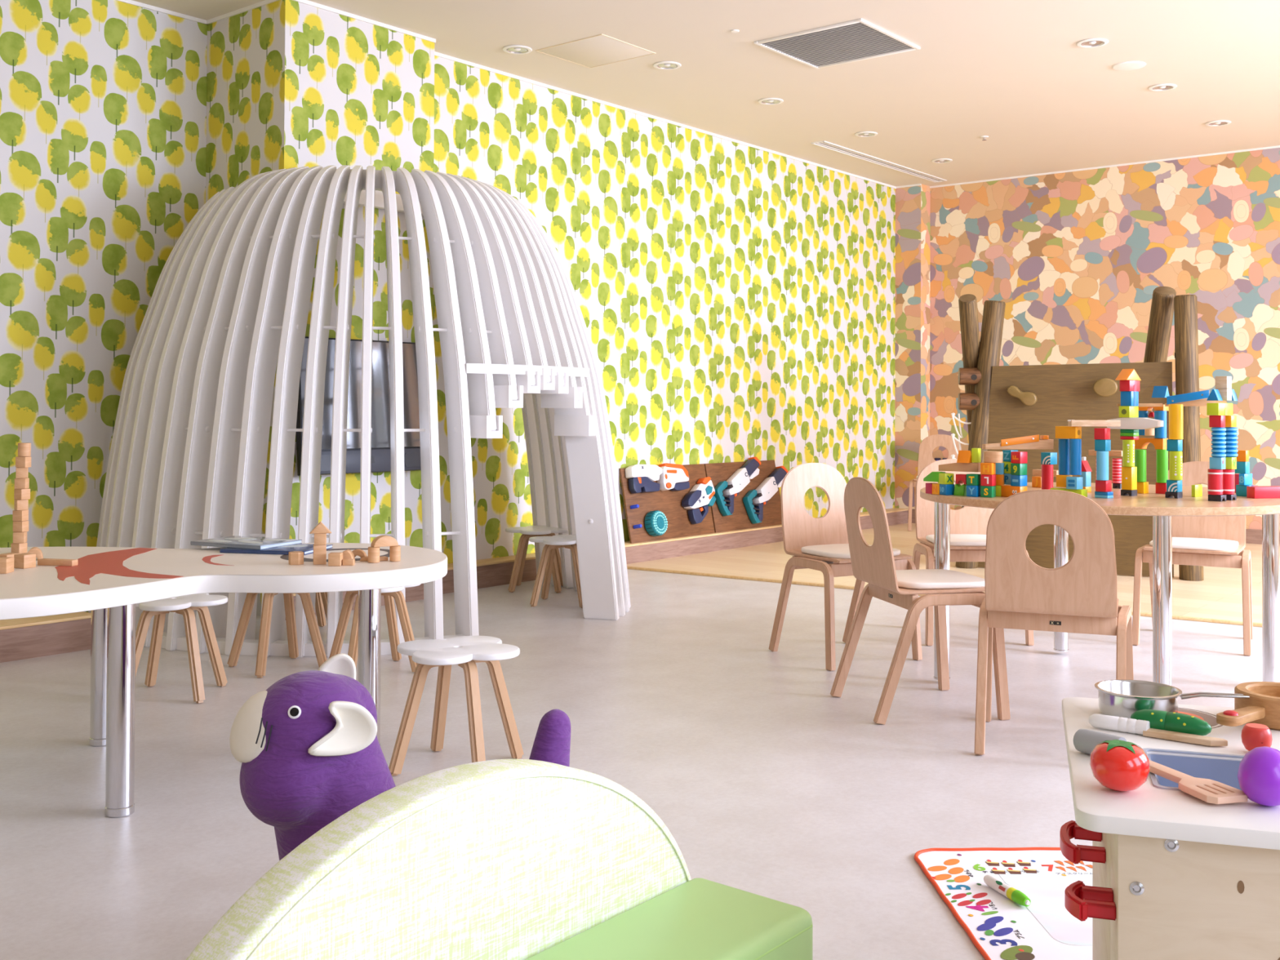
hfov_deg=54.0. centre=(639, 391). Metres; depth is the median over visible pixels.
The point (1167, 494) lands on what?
arch
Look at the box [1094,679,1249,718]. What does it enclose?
saucepan
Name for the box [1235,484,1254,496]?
block
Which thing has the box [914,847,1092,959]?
mat
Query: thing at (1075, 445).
cylinder
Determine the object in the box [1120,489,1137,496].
arch
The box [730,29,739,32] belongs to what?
ceiling sensor
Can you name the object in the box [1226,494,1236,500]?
arch
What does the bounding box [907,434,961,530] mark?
chair
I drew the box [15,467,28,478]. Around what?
wooden block
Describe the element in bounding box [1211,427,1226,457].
cylinder
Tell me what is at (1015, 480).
block
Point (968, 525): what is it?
chair
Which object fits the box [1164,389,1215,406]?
wooden ramp
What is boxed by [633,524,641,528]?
foam dart
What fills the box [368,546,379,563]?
cylinder
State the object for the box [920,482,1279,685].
round table
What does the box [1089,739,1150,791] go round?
tomato
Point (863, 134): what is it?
recessed light
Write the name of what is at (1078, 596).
chair
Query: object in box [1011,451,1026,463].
block
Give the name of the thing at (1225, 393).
block
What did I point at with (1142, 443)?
arch
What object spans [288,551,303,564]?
wooden prism
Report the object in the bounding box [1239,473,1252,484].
block
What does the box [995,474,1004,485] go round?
block
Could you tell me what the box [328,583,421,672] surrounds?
stool
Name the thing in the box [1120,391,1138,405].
block
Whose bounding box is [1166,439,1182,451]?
block
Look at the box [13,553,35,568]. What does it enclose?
wooden block
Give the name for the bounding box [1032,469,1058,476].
block
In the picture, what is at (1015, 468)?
block
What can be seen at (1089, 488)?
block
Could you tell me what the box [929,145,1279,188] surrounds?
trim
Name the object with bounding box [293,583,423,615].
baseboard
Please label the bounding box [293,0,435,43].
trim
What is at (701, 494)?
toy blaster
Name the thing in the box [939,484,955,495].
block
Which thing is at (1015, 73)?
ceiling
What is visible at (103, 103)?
wall
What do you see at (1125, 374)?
roof
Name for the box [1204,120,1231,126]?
recessed light
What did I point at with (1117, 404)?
wooden ramp
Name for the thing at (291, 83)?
wall column
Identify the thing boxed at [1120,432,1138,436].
block
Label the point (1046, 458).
block
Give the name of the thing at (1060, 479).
block
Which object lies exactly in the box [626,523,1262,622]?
floor
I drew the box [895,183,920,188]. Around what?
trim
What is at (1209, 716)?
plate
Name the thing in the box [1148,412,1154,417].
bell
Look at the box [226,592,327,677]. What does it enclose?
stool
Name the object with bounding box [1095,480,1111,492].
block
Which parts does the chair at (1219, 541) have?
leg frame, rail, rail, leg frame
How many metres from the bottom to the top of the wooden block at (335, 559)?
0.034 m
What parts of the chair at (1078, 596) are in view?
leg frame, rail, maker plate, leg frame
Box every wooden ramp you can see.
[982,434,1053,449]
[1116,403,1162,407]
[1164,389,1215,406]
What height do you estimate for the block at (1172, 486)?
0.041 m
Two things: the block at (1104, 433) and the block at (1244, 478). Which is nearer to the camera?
the block at (1104, 433)
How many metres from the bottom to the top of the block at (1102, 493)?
0.012 m
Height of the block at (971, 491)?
0.039 m
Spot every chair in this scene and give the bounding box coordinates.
[768,462,922,671]
[830,476,1010,724]
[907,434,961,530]
[912,458,1034,645]
[974,489,1133,755]
[1132,461,1253,656]
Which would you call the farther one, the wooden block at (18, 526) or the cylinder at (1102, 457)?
the cylinder at (1102, 457)
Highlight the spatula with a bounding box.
[1149,760,1248,804]
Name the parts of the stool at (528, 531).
leg, leg, seat, leg, leg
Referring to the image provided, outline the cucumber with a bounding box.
[1130,709,1212,735]
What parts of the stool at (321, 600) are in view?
leg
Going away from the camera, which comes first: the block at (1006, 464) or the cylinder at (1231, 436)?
the cylinder at (1231, 436)
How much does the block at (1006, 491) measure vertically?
0.039 m
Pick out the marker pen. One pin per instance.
(1015, 895)
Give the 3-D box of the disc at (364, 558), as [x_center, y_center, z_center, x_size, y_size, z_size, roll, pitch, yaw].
[-0.760,0.463,3.486,0.030,0.012,0.022,0,-1,9]
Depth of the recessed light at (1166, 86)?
7.53 m
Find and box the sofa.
[186,759,813,959]
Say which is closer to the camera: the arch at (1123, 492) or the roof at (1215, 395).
the roof at (1215, 395)
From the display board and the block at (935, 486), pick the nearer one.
the block at (935, 486)
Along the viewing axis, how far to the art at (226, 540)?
3.78 m
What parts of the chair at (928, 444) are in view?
leg frame, rail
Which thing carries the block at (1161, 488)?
on the round table at (1162, 508)
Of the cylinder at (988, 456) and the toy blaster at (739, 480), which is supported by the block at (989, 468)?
the cylinder at (988, 456)
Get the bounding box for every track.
[1067,419,1120,426]
[1106,417,1163,429]
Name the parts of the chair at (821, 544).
leg frame, rail, rail, leg frame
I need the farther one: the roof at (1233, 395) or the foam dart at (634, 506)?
the foam dart at (634, 506)
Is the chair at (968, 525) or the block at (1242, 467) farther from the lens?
the chair at (968, 525)
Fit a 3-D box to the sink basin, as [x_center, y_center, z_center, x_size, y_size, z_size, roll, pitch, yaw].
[0.863,0.571,1.707,0.368,0.097,0.301,0,-1,39]
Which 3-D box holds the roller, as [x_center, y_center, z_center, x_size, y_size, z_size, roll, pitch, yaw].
[0.661,0.507,1.810,0.034,0.034,0.070,1,-1,-39]
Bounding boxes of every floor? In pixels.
[0,565,1262,959]
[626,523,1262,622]
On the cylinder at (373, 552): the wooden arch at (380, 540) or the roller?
the wooden arch at (380, 540)
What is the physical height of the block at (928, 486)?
0.038 m
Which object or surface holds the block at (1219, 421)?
on the cylinder at (1218, 437)
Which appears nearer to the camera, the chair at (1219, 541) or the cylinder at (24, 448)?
the cylinder at (24, 448)
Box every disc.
[342,549,355,559]
[360,555,368,561]
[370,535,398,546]
[1111,61,1146,71]
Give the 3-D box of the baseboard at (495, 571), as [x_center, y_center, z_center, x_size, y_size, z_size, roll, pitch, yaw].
[0.549,1.042,8.773,0.148,0.135,5.458,0,-1,39]
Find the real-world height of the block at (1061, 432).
0.043 m
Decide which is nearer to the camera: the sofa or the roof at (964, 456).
the sofa
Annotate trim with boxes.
[115,0,206,24]
[206,0,279,24]
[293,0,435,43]
[434,51,895,188]
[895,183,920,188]
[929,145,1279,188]
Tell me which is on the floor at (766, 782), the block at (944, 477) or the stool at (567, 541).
the stool at (567, 541)
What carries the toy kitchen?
on the floor at (766, 782)
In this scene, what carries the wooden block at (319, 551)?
on the table at (108, 582)
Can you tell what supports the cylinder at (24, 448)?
on the wooden block at (20, 461)
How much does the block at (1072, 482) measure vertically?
0.042 m
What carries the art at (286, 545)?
on the picture book at (308, 548)
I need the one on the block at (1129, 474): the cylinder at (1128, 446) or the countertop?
the cylinder at (1128, 446)
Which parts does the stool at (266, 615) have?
leg, leg, leg, leg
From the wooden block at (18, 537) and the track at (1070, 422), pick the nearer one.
the wooden block at (18, 537)
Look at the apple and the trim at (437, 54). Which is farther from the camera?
the trim at (437, 54)
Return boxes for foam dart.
[630,504,639,509]
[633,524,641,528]
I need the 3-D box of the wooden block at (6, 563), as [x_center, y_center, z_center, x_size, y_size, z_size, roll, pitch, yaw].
[-1.626,0.443,3.208,0.038,0.038,0.042,0,-1,-1]
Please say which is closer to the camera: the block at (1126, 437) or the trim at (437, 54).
the block at (1126, 437)
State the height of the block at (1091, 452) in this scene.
0.022 m
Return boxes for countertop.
[1062,697,1279,849]
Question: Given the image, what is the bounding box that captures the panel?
[618,463,715,543]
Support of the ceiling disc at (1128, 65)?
attached to the ceiling
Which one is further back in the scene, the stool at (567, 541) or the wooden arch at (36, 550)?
the stool at (567, 541)
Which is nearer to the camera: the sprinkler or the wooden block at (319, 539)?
the wooden block at (319, 539)
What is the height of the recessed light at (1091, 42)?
0.008 m
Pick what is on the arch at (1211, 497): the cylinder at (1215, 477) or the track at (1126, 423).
the cylinder at (1215, 477)
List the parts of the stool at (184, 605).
leg, leg, seat, leg, leg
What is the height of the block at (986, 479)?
0.039 m
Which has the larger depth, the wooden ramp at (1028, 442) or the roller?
the wooden ramp at (1028, 442)
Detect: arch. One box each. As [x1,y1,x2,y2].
[26,546,43,559]
[351,548,366,558]
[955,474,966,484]
[1112,483,1121,488]
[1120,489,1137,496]
[1134,437,1168,449]
[1138,404,1168,410]
[1164,491,1182,498]
[1208,494,1226,501]
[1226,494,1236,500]
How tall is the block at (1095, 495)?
0.010 m
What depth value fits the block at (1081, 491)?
4.32 m
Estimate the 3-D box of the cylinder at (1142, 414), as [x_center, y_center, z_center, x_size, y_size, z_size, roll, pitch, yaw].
[1.835,0.109,4.585,0.036,0.098,0.036,1,-1,-41]
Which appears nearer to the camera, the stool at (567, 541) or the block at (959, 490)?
the block at (959, 490)
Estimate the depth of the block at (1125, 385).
4.41 m
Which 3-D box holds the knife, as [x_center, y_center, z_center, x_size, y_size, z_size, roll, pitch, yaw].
[0.787,0.515,1.917,0.202,0.022,0.023,0,-1,36]
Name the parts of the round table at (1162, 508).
leg, leg, leg, leg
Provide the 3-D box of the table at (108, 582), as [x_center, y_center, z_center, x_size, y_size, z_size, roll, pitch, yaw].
[-1.451,0.750,3.427,1.760,0.570,1.131,1,-1,-34]
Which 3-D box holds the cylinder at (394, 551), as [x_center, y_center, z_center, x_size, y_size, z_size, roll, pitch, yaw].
[-0.679,0.448,3.486,0.030,0.042,0.030,0,-1,39]
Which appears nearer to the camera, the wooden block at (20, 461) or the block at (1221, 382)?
the wooden block at (20, 461)
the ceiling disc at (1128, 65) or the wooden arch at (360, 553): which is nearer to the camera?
the wooden arch at (360, 553)
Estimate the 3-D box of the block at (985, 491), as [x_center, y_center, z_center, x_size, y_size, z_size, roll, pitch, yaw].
[1.195,0.341,4.313,0.040,0.039,0.041,0,-1,35]
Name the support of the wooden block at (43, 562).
on the table at (108, 582)
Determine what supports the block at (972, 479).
on the block at (971, 491)
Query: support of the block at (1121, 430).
on the block at (1133, 434)
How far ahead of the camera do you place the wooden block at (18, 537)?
3.62 m
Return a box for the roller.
[1073,728,1126,754]
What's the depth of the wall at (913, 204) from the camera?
10.88 m
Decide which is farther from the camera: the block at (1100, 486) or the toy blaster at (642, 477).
the toy blaster at (642, 477)
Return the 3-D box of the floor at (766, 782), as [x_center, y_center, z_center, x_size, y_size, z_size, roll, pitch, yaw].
[0.812,1.097,4.135,7.780,0.115,13.060,0,-1,39]
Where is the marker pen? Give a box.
[983,875,1031,906]
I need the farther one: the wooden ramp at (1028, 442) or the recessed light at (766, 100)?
the recessed light at (766, 100)
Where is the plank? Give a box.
[938,462,980,472]
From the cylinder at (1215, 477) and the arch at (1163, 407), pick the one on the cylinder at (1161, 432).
the arch at (1163, 407)
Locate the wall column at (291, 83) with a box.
[205,0,434,616]
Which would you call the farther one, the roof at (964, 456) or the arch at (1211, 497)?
the roof at (964, 456)
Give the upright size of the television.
0.656 m
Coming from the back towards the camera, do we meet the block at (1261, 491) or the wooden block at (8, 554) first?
the block at (1261, 491)
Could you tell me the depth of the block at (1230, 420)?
4.21 m
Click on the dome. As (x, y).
(229, 302)
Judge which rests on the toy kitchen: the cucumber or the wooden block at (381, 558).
the cucumber
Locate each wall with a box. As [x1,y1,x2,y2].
[0,0,207,612]
[432,55,895,563]
[894,183,930,509]
[929,147,1279,529]
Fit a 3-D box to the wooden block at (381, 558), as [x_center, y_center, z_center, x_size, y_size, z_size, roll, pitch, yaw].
[-0.719,0.464,3.500,0.030,0.010,0.024,1,-1,-31]
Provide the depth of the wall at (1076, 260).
9.90 m
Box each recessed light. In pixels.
[502,44,532,54]
[653,61,681,70]
[758,97,783,104]
[854,131,877,137]
[931,158,952,163]
[1076,38,1108,48]
[1148,83,1177,91]
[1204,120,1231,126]
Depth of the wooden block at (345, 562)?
3.38 m
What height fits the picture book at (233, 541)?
0.012 m
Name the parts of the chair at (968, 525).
leg frame, rail, leg frame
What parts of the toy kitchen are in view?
handle, handle, panel, door, door, panel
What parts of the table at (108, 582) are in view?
leg, leg, leg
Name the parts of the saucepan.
handle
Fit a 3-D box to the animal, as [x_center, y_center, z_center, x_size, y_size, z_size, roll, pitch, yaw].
[-0.355,0.726,2.091,0.274,0.600,0.688,0,-1,39]
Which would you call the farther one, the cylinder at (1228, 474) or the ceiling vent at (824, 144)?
the ceiling vent at (824, 144)
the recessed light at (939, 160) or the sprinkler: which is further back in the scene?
the recessed light at (939, 160)
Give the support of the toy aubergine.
on the toy kitchen
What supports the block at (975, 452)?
on the plank
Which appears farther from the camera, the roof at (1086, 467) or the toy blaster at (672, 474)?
the toy blaster at (672, 474)
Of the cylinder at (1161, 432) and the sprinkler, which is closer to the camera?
the cylinder at (1161, 432)
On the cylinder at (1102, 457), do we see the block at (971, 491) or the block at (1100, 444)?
the block at (1100, 444)
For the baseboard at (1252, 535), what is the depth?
9.26 m
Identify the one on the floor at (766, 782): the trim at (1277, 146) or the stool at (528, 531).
the stool at (528, 531)
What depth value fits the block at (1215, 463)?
4.16 m
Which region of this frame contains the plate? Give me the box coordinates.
[1177,707,1222,728]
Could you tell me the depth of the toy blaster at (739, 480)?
8.86 m
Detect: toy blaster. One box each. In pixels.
[625,464,662,493]
[657,462,689,491]
[681,476,715,524]
[713,456,760,515]
[742,465,788,524]
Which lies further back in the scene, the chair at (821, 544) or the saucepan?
the chair at (821, 544)
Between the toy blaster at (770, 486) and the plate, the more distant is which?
the toy blaster at (770, 486)
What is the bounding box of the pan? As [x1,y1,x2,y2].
[1216,681,1279,730]
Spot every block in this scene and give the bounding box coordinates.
[0,552,20,556]
[0,556,13,573]
[11,542,27,553]
[12,509,28,521]
[13,488,30,499]
[13,499,28,510]
[13,520,28,532]
[13,531,26,543]
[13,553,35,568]
[14,477,29,488]
[15,456,31,467]
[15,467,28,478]
[37,558,78,566]
[313,544,326,564]
[314,533,326,545]
[328,552,342,566]
[342,559,355,565]
[379,555,388,560]
[925,482,936,493]
[932,483,939,494]
[937,472,954,484]
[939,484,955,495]
[953,484,966,495]
[966,473,981,485]
[966,484,981,497]
[971,448,981,462]
[980,462,995,475]
[980,485,995,497]
[981,474,995,486]
[995,462,1004,474]
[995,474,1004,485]
[995,485,1000,496]
[1000,484,1026,497]
[1002,449,1017,462]
[1003,461,1011,473]
[1004,473,1010,484]
[1010,462,1026,475]
[1010,475,1026,486]
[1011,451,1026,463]
[1031,476,1041,487]
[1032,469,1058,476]
[1040,452,1057,464]
[1050,487,1087,497]
[1055,426,1081,439]
[1056,475,1072,487]
[1066,476,1083,489]
[1080,471,1090,486]
[1083,486,1091,492]
[1088,449,1122,456]
[1094,427,1110,439]
[1094,439,1111,451]
[1094,491,1113,495]
[1094,494,1113,498]
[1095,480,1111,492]
[1119,405,1138,417]
[1120,380,1139,391]
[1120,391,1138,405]
[1120,429,1138,432]
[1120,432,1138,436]
[1120,435,1138,439]
[1121,466,1137,489]
[1137,481,1148,493]
[1155,482,1166,493]
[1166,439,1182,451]
[1166,480,1182,492]
[1191,484,1202,497]
[1206,403,1232,415]
[1208,415,1225,427]
[1209,457,1225,469]
[1215,376,1231,388]
[1215,388,1231,400]
[1225,415,1236,426]
[1225,457,1236,469]
[1235,461,1249,473]
[1235,473,1239,493]
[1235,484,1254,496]
[1236,449,1248,462]
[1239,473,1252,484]
[1246,485,1279,498]
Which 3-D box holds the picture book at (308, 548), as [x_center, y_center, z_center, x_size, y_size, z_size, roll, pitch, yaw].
[-1.077,0.465,3.731,0.265,0.011,0.190,0,-1,11]
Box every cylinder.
[17,442,31,456]
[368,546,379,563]
[389,545,400,561]
[983,451,1003,462]
[1041,464,1053,489]
[1058,439,1070,475]
[1069,438,1081,475]
[1096,450,1108,480]
[1111,457,1121,483]
[1122,440,1134,466]
[1134,448,1146,482]
[1137,410,1147,435]
[1144,427,1155,435]
[1154,410,1166,438]
[1155,448,1168,483]
[1168,404,1182,439]
[1168,450,1182,479]
[1207,468,1222,494]
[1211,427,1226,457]
[1222,469,1234,494]
[1224,426,1237,457]
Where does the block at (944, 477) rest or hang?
on the block at (944, 489)
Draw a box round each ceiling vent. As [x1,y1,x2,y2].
[753,17,920,69]
[810,140,946,182]
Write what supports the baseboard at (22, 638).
attached to the wall at (103, 103)
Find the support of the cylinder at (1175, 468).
on the block at (1172, 486)
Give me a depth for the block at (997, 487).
4.35 m
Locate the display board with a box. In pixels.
[703,459,782,533]
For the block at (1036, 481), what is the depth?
4.85 m
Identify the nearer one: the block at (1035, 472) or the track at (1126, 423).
the track at (1126, 423)
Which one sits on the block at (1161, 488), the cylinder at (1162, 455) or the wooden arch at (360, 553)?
the cylinder at (1162, 455)
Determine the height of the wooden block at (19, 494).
0.031 m
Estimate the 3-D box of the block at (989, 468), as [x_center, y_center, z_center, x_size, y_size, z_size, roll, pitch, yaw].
[1.195,0.263,4.314,0.040,0.040,0.041,0,-1,35]
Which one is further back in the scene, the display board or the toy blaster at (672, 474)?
the display board
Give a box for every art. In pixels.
[207,537,288,543]
[281,545,306,546]
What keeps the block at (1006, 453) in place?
on the block at (1006, 464)
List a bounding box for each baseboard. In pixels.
[0,611,91,662]
[293,583,423,615]
[442,507,908,593]
[911,509,915,523]
[1245,528,1262,544]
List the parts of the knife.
handle, blade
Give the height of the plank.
0.032 m
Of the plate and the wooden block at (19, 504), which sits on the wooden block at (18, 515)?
the wooden block at (19, 504)
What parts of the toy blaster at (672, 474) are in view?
panel, rail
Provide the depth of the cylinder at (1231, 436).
4.21 m
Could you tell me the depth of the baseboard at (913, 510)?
10.81 m
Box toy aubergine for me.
[1237,746,1279,806]
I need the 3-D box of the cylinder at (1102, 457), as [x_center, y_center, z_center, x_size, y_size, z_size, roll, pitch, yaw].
[1.580,0.251,4.290,0.040,0.100,0.040,1,-1,-41]
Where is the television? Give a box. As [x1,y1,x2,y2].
[296,336,421,475]
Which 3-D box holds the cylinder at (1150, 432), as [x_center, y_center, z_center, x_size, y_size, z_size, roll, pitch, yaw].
[1.835,0.142,4.522,0.034,0.031,0.034,1,-1,-41]
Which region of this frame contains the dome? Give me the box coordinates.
[88,164,631,657]
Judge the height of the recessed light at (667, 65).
0.008 m
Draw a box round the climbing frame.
[951,286,1204,581]
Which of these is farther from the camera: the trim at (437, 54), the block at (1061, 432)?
the trim at (437, 54)
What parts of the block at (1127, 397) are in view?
printed doorway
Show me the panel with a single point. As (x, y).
(668, 502)
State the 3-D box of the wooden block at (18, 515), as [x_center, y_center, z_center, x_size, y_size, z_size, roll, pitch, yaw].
[-1.793,0.357,3.638,0.031,0.031,0.031,0,-1,9]
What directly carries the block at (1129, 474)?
on the arch at (1123, 492)
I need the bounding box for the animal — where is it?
[229,653,570,861]
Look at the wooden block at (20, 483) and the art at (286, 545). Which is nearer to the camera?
the wooden block at (20, 483)
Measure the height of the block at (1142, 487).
0.042 m
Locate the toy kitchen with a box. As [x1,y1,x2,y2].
[1059,697,1279,959]
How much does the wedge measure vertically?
0.036 m
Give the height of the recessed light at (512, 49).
0.008 m
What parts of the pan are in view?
handle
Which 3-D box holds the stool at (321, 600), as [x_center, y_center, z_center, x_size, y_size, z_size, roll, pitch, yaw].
[-1.499,0.894,5.527,0.350,0.332,0.350,1,-1,-41]
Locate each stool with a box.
[135,593,227,703]
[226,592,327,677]
[315,591,327,626]
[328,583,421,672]
[388,635,524,775]
[505,525,568,592]
[528,534,582,608]
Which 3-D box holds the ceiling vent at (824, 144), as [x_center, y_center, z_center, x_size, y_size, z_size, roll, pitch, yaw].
[1.922,-1.802,9.897,0.116,0.008,2.000,0,-1,39]
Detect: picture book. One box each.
[190,535,302,549]
[219,543,333,555]
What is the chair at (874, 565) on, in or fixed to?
on the floor at (766, 782)
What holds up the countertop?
on the toy kitchen
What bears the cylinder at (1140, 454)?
on the block at (1142, 487)
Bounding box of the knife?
[1088,713,1227,746]
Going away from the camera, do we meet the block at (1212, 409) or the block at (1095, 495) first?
the block at (1212, 409)
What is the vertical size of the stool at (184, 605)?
0.332 m
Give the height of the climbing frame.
1.755 m
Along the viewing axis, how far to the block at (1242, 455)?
4.40 m
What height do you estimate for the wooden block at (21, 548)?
0.030 m
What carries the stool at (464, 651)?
on the floor at (766, 782)
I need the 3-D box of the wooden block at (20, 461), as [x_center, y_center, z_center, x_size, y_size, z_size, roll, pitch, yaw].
[-1.787,0.203,3.641,0.031,0.031,0.031,0,-1,6]
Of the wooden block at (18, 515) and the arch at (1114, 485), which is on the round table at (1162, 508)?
the arch at (1114, 485)
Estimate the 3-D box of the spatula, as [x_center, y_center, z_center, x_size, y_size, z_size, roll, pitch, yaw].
[0.717,0.515,1.683,0.060,0.009,0.210,0,-1,-17]
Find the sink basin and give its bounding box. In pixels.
[1142,747,1244,791]
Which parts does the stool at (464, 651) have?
leg, leg, seat, leg, leg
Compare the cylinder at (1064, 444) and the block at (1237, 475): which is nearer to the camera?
the cylinder at (1064, 444)
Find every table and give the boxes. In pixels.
[0,542,447,817]
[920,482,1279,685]
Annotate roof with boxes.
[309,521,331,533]
[956,450,971,462]
[1081,460,1092,471]
[1115,368,1141,380]
[1151,386,1168,397]
[1206,389,1222,400]
[1231,389,1237,400]
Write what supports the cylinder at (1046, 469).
on the round table at (1162, 508)
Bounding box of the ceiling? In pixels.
[132,0,1279,186]
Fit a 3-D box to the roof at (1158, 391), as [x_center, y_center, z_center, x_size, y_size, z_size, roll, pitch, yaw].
[1.880,-0.001,4.537,0.038,0.043,0.051,1,-1,-41]
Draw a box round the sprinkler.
[980,135,988,141]
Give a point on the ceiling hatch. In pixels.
(602, 49)
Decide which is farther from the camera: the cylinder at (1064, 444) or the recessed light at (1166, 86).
the recessed light at (1166, 86)
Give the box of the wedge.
[923,471,945,482]
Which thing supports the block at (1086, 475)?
on the block at (1089, 488)
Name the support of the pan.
on the toy kitchen
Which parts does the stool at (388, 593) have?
leg, leg, seat, leg, leg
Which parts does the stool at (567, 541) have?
leg, leg, seat, leg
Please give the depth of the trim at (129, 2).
6.13 m
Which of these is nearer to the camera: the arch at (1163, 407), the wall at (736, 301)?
the arch at (1163, 407)
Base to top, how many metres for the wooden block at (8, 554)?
0.026 m
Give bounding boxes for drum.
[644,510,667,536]
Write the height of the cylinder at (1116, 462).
0.095 m
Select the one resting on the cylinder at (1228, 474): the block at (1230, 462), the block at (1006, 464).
the block at (1230, 462)
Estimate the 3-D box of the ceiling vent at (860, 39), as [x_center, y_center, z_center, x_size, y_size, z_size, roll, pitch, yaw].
[1.051,-1.843,6.680,0.642,0.012,0.640,0,-1,39]
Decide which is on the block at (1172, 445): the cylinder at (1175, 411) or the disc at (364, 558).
the cylinder at (1175, 411)
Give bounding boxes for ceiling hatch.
[535,33,656,68]
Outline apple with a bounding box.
[1240,723,1272,751]
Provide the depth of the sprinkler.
8.92 m
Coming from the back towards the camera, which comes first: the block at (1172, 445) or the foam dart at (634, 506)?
the foam dart at (634, 506)
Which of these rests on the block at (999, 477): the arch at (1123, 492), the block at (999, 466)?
the block at (999, 466)
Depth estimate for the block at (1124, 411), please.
4.41 m
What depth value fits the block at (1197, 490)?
4.37 m
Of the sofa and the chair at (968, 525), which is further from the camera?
the chair at (968, 525)
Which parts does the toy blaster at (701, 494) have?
tank, tank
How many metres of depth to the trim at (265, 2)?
6.13 m
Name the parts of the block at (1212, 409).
printed doorway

